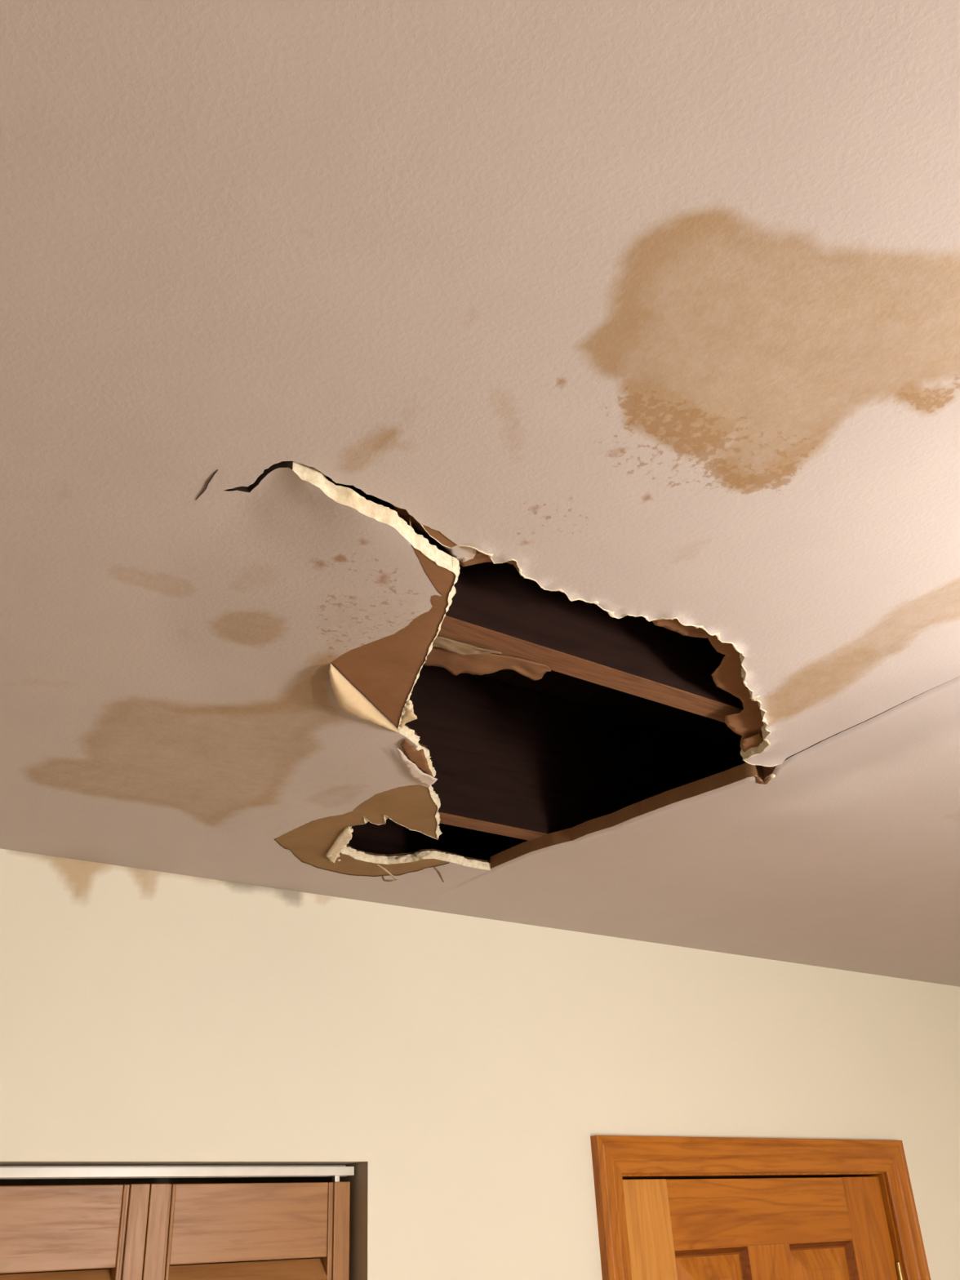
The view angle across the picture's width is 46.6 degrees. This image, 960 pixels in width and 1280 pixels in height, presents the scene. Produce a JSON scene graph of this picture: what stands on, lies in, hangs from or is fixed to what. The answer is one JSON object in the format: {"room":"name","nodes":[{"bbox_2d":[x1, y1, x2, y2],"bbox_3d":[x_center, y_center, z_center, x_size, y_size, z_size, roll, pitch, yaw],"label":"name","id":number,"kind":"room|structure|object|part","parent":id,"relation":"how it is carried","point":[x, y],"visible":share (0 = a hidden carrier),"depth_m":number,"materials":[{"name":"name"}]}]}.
{"room":"damaged room","nodes":[
{"label":"damaged room","id":0,"kind":"room"},
{"bbox_2d":[0,1177,331,1275],"bbox_3d":[-0.619,1.679,1.342,0.910,2.246,0.590,17,-34,-32],"label":"closet interior","id":1,"kind":"structure","parent":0,"point":[232,1180],"depth_m":2.04,"materials":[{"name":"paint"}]},
{"bbox_2d":[0,0,959,986],"bbox_3d":[0.673,-0.244,0.688,4.900,0.048,3.200,17,-34,-32],"label":"ceiling","id":2,"kind":"structure","parent":0,"point":[649,309],"depth_m":0.79,"materials":[{"name":"white paint"}]},
{"bbox_2d":[0,848,959,1279],"bbox_3d":[-0.215,1.367,1.284,4.900,2.701,0.001,17,-34,-32],"label":"wall","id":3,"kind":"structure","parent":0,"point":[473,1064],"depth_m":1.78,"materials":[{"name":"beige paint"}]},
{"bbox_2d":[0,1164,354,1179],"bbox_3d":[-0.449,0.728,1.527,0.620,0.016,0.028,17,-34,-32],"label":"closet track","id":4,"kind":"object","parent":3,"relation":"attached to","point":[6,1172],"visible":1,"depth_m":1.54,"materials":[{"name":"white metal"}]},
{"bbox_2d":[0,1175,350,1279],"bbox_3d":[-0.407,1.617,1.038,0.617,2.020,0.026,17,-34,-32],"label":"door","id":5,"kind":"structure","parent":4,"relation":"hanging from","point":[136,1231],"depth_m":1.50,"materials":[{"name":"brown wood"}]},
{"bbox_3d":[-0.575,0.746,1.411,0.236,0.097,0.020,17,-34,-32],"label":"rail","id":6,"kind":"part","parent":5,"relation":"part of","materials":[{"name":"brown wood"}]},
{"bbox_3d":[-0.325,0.823,1.576,0.238,0.097,0.020,17,-34,-32],"label":"rail","id":7,"kind":"part","parent":5,"relation":"part of","materials":[{"name":"brown wood"}]},
{"bbox_2d":[0,1161,368,1279],"bbox_3d":[-0.412,1.579,1.074,0.830,2.146,0.110,17,-34,-32],"label":"trim","id":8,"kind":"structure","parent":3,"relation":"attached to","point":[359,1181],"depth_m":1.63,"materials":[{"name":"beige paint"}]},
{"bbox_2d":[346,817,528,860],"bbox_3d":[-0.264,0.291,1.862,4.900,0.234,0.019,17,-34,-32],"label":"hole","id":9,"kind":"object","parent":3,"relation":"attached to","point":[391,837],"depth_m":1.96,"materials":[{"name":"black"}]},
{"bbox_2d":[590,1135,930,1279],"bbox_3d":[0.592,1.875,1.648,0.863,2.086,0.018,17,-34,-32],"label":"trim","id":10,"kind":"structure","parent":3,"relation":"attached to","point":[612,1156],"depth_m":2.08,"materials":[{"name":"brown wood"}]},
{"bbox_2d":[622,1176,903,1279],"bbox_3d":[0.588,1.900,1.633,0.750,2.009,0.104,17,-34,-32],"label":"door","id":11,"kind":"structure","parent":3,"relation":"in","point":[823,1228],"depth_m":2.07,"materials":[{"name":"brown wood"}]},
{"bbox_3d":[0.418,1.293,1.892,0.190,0.458,0.026,17,-34,-32],"label":"raised panel","id":12,"kind":"part","parent":11,"relation":"part of","materials":[{"name":"brown wood"}]},
{"bbox_3d":[0.526,1.083,2.112,0.494,0.111,0.035,17,-34,-32],"label":"rail","id":13,"kind":"part","parent":11,"relation":"part of","materials":[{"name":"brown wood"}]},
{"bbox_3d":[0.663,1.368,2.053,0.192,0.458,0.026,17,-34,-32],"label":"raised panel","id":14,"kind":"part","parent":11,"relation":"part of","materials":[{"name":"brown wood"}]},
{"bbox_3d":[-1.330,0.102,-1.126,0.100,2.711,3.300,17,-34,-32],"label":"wall","id":15,"kind":"structure","parent":0,"visible":0},
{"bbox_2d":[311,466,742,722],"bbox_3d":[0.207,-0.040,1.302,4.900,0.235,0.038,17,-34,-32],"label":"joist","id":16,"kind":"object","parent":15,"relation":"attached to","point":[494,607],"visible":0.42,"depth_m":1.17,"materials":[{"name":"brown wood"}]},
{"bbox_2d":[423,635,551,680],"bbox_3d":[-0.009,0.021,1.141,0.182,0.012,0.075,11,-31,-23],"label":"scrap","id":17,"kind":"object","parent":16,"relation":"attached to","point":[456,657],"visible":0.77,"depth_m":1.15,"materials":[{"name":"brown paper"}]},
{"bbox_2d":[481,653,741,750],"bbox_3d":[0.662,-0.475,0.814,4.900,0.020,3.200,17,-34,-32],"label":"subfloor","id":18,"kind":"structure","parent":16,"relation":"on","point":[553,683],"depth_m":1.81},
{"bbox_2d":[400,665,760,840],"bbox_3d":[-0.059,0.147,1.618,4.900,0.235,0.038,17,-34,-32],"label":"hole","id":19,"kind":"object","parent":15,"relation":"attached to","point":[507,759],"visible":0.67,"depth_m":1.69,"materials":[{"name":"brown wood"}]}
]}

